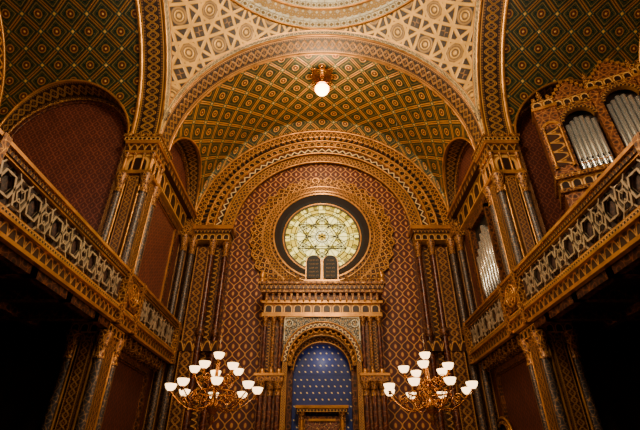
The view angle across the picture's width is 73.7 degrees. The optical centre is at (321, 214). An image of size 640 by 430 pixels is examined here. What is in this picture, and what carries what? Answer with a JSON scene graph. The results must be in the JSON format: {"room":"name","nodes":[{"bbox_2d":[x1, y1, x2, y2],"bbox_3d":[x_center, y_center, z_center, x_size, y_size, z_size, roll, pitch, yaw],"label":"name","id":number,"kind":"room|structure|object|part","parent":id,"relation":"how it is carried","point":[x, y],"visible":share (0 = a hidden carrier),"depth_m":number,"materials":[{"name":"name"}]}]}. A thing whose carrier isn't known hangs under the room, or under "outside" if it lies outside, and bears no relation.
{"room":"house of worship","nodes":[
{"label":"house of worship","id":0,"kind":"room"},
{"bbox_2d":[0,10,5,105],"bbox_3d":[-12.761,-3.611,9.132,0.878,18.900,15.000,0,-32,0],"label":"wall","id":1,"kind":"structure","parent":0,"point":[2,36],"depth_m":16.51,"materials":[{"name":"brown paint"}]},
{"bbox_2d":[0,100,127,429],"bbox_3d":[-9.900,1.324,13.644,5.600,15.200,0.650,0,-32,0],"label":"wall","id":2,"kind":"structure","parent":0,"point":[79,149],"depth_m":15.35,"materials":[{"name":"red paint"}]},
{"bbox_2d":[0,0,138,144],"bbox_3d":[-9.750,-8.649,12.220,5.300,6.122,13.000,0,-32,0],"label":"ceiling","id":3,"kind":"structure","parent":0,"point":[58,51],"depth_m":16.68,"materials":[{"name":"green paint"}]},
{"bbox_2d":[41,133,172,429],"bbox_3d":[-6.550,2.617,12.998,1.360,12.320,1.360,0,-32,0],"label":"pier","id":4,"kind":"object","parent":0,"point":[80,393],"visible":0.87,"depth_m":12.51,"materials":[{"name":"brown metal"}]},
{"bbox_2d":[100,143,196,429],"bbox_3d":[-6.375,3.035,16.436,0.750,15.200,5.200,0,-32,0],"label":"wall","id":5,"kind":"structure","parent":0,"point":[131,390],"depth_m":16.56,"materials":[{"name":"brown paint"}]},
{"bbox_2d":[0,242,165,371],"bbox_3d":[-9.300,1.060,8.850,6.600,0.600,18.200,0,-32,0],"label":"balcony underside","id":6,"kind":"structure","parent":5,"relation":"attached to","point":[13,266],"depth_m":10.87,"materials":[{"name":"brown wood"}]},
{"bbox_2d":[0,262,71,309],"bbox_3d":[-9.150,1.146,9.325,6.300,0.250,17.100,0,-32,0],"label":"deck","id":7,"kind":"object","parent":6,"relation":"on","point":[5,283],"visible":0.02,"depth_m":10.85,"materials":[{"name":"black"}]},
{"bbox_2d":[0,128,181,364],"bbox_3d":[-5.880,-0.139,8.404,0.320,1.620,20.214,0,-32,0],"label":"gallery balustrade","id":8,"kind":"object","parent":7,"relation":"on","point":[38,224],"visible":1,"depth_m":9.98,"materials":[{"name":"brown metal"}]},
{"bbox_2d":[208,164,435,429],"bbox_3d":[0.000,2.833,19.551,13.400,18.800,0.300,0,-32,0],"label":"wall","id":9,"kind":"structure","parent":0,"point":[240,340],"depth_m":18.57,"materials":[{"name":"brown paint"}]},
{"bbox_2d":[145,221,235,429],"bbox_3d":[-5.310,5.525,17.035,2.380,11.580,1.178,0,-31,0],"label":"pilasters","id":10,"kind":"object","parent":9,"relation":"attached to","point":[200,305],"depth_m":17.89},
{"bbox_2d":[194,129,449,224],"bbox_3d":[0.000,-1.931,21.948,12.860,6.431,0.589,0,-32,0],"label":"arch","id":11,"kind":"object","parent":9,"relation":"attached to","point":[268,158],"depth_m":22.13,"materials":[{"name":"gold metal"}]},
{"bbox_2d":[408,221,498,429],"bbox_3d":[5.310,5.525,17.035,2.380,11.580,1.178,0,-31,0],"label":"pilasters","id":12,"kind":"object","parent":9,"relation":"attached to","point":[443,304],"depth_m":17.88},
{"bbox_2d":[160,0,483,132],"bbox_3d":[0.000,-8.657,12.225,12.000,6.137,12.000,0,-32,0],"label":"ceiling","id":13,"kind":"structure","parent":0,"point":[202,31],"depth_m":17.46,"materials":[{"name":"beige paint"}]},
{"bbox_2d":[130,0,171,132],"bbox_3d":[-6.495,-8.650,12.220,1.250,6.120,12.240,0,-32,0],"label":"arch","id":14,"kind":"object","parent":13,"relation":"attached to","point":[153,16],"visible":1,"depth_m":16.48,"materials":[{"name":"gold metal"}]},
{"bbox_2d":[161,30,482,149],"bbox_3d":[0.000,-5.256,17.758,12.240,6.120,1.250,0,-32,0],"label":"arch","id":15,"kind":"object","parent":13,"relation":"attached to","point":[240,59],"visible":0.97,"depth_m":18.49,"materials":[{"name":"beige paint"}]},
{"bbox_2d":[165,50,262,425],"bbox_3d":[-2.850,-0.959,14.779,2.392,14.880,2.392,22,-38,-31],"label":"chandelier","id":16,"kind":"object","parent":15,"relation":"hanging from","point":[212,407],"visible":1,"depth_m":11.17,"materials":[{"name":"gold metal"}]},
{"bbox_2d":[383,50,477,425],"bbox_3d":[2.850,-0.959,14.779,2.392,14.880,2.392,22,-38,-31],"label":"chandelier","id":17,"kind":"object","parent":15,"relation":"hanging from","point":[430,405],"visible":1,"depth_m":11.16,"materials":[{"name":"gold metal"}]},
{"bbox_2d":[472,0,513,132],"bbox_3d":[6.495,-8.650,12.220,1.250,6.120,12.240,0,-32,0],"label":"arch","id":18,"kind":"object","parent":13,"relation":"attached to","point":[490,16],"visible":0.99,"depth_m":16.48,"materials":[{"name":"gold metal"}]},
{"bbox_2d":[231,0,412,29],"bbox_3d":[0.000,-13.405,15.134,11.820,5.240,11.820,0,-31,0],"label":"dome","id":19,"kind":"object","parent":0,"point":[303,14],"depth_m":18.10,"materials":[{"name":"beige paint"}]},
{"bbox_2d":[172,55,472,210],"bbox_3d":[0.000,-3.418,19.992,13.000,6.920,4.520,0,-32,0],"label":"vault","id":20,"kind":"object","parent":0,"point":[283,97],"visible":0.86,"depth_m":20.83,"materials":[{"name":"green paint"}]},
{"bbox_2d":[309,66,334,95],"bbox_3d":[0.000,-6.286,20.623,1.234,1.230,1.242,12,-33,-19],"label":"globe lamp","id":21,"kind":"object","parent":20,"relation":"hanging from","point":[321,77],"visible":1,"depth_m":20.54,"materials":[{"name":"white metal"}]},
{"bbox_3d":[0.000,-6.043,20.474,0.660,0.660,0.660,0,-32,0],"label":"globe","id":22,"kind":"part","parent":21,"relation":"part of"},
{"bbox_2d":[447,144,543,429],"bbox_3d":[6.375,3.035,16.436,0.750,15.200,5.200,0,-32,0],"label":"wall","id":23,"kind":"structure","parent":0,"point":[512,390],"depth_m":15.99,"materials":[{"name":"brown paint"}]},
{"bbox_2d":[469,202,505,299],"bbox_3d":[6.355,1.530,16.420,0.270,3.550,2.000,0,-32,0],"label":"organ pipes","id":24,"kind":"object","parent":23,"relation":"attached to","point":[490,268],"visible":0.81,"depth_m":16.27,"materials":[{"name":"silver metal"}]},
{"bbox_2d":[497,416,512,429],"bbox_3d":[6.390,8.655,14.341,0.135,3.428,1.657,0,-32,0],"label":"surround","id":25,"kind":"object","parent":23,"relation":"attached to","point":[506,423],"visible":0.93,"depth_m":14.91,"materials":[{"name":"gold metal"}]},
{"bbox_2d":[478,245,639,371],"bbox_3d":[9.300,1.060,8.850,6.600,0.600,18.200,0,-32,0],"label":"balcony underside","id":26,"kind":"structure","parent":23,"relation":"attached to","point":[628,266],"depth_m":11.01,"materials":[{"name":"brown wood"}]},
{"bbox_2d":[572,278,639,309],"bbox_3d":[9.150,1.146,9.325,6.300,0.250,17.100,0,-32,0],"label":"deck","id":27,"kind":"object","parent":26,"relation":"on","point":[621,283],"visible":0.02,"depth_m":10.85,"materials":[{"name":"black"}]},
{"bbox_2d":[462,132,639,364],"bbox_3d":[5.880,-0.139,8.404,0.320,1.620,20.214,0,-32,0],"label":"gallery balustrade","id":28,"kind":"object","parent":27,"relation":"on","point":[602,226],"visible":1,"depth_m":10.13,"materials":[{"name":"brown metal"}]},
{"bbox_2d":[531,58,639,212],"bbox_3d":[9.581,-1.570,13.218,4.380,8.450,1.250,-14,-34,22],"label":"pipe organ","id":29,"kind":"object","parent":27,"relation":"on","point":[581,130],"visible":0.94,"depth_m":14.11,"materials":[{"name":"brown wood"}]},
{"bbox_2d":[471,133,602,429],"bbox_3d":[6.550,2.617,12.998,1.360,12.320,1.360,0,-32,0],"label":"pier","id":30,"kind":"object","parent":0,"point":[563,393],"visible":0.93,"depth_m":12.48,"materials":[{"name":"brown metal"}]},
{"bbox_2d":[505,0,639,144],"bbox_3d":[9.750,-8.649,12.220,5.300,6.122,13.000,0,-32,0],"label":"ceiling","id":31,"kind":"structure","parent":0,"point":[548,42],"depth_m":16.66,"materials":[{"name":"green paint"}]},
{"bbox_2d":[517,104,639,429],"bbox_3d":[9.900,1.324,13.644,5.600,15.200,0.650,0,-32,0],"label":"wall","id":32,"kind":"structure","parent":0,"point":[616,395],"depth_m":12.23,"materials":[{"name":"red paint"}]},
{"bbox_2d":[638,35,639,61],"bbox_3d":[12.761,-3.611,9.132,0.878,18.900,15.000,0,-32,0],"label":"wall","id":33,"kind":"structure","parent":0,"point":[639,35],"depth_m":16.58,"materials":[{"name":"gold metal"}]},
{"bbox_3d":[0.000,4.846,4.654,27.200,0.200,25.000,0,-31,0],"label":"floor","id":34,"kind":"structure","parent":0,"visible":0},
{"bbox_2d":[254,270,389,429],"bbox_3d":[0.000,6.482,16.146,5.260,9.020,1.593,0,-32,0],"label":"torah ark","id":35,"kind":"object","parent":34,"relation":"on","point":[317,383],"visible":1,"depth_m":16.70,"materials":[{"name":"brown metal"}]},
{"bbox_2d":[249,178,394,280],"bbox_3d":[0.000,0.958,20.205,6.847,6.847,0.327,0,-32,0],"label":"frame","id":36,"kind":"object","parent":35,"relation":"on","point":[269,251],"visible":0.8,"depth_m":20.42,"materials":[{"name":"gold metal"}]},
{"bbox_2d":[284,204,359,267],"bbox_3d":[0.000,1.027,20.317,3.631,3.631,0.071,0,-32,0],"label":"tracery","id":37,"kind":"object","parent":36,"relation":"attached to","point":[308,225],"visible":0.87,"depth_m":20.37,"materials":[{"name":"beige glass"}]},
{"bbox_2d":[285,206,358,265],"bbox_3d":[0.000,1.048,20.351,3.600,3.600,0.001,0,-31,0],"label":"glass","id":38,"kind":"object","parent":36,"relation":"in","point":[321,208],"visible":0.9,"depth_m":20.39,"materials":[{"name":"beige glass"}]},
{"bbox_2d":[304,255,339,280],"bbox_3d":[0.000,2.300,18.036,1.500,1.245,0.440,0,-32,0],"label":"tablet","id":39,"kind":"object","parent":35,"relation":"on","point":[316,269],"visible":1,"depth_m":17.84,"materials":[{"name":"stone"}]}
]}

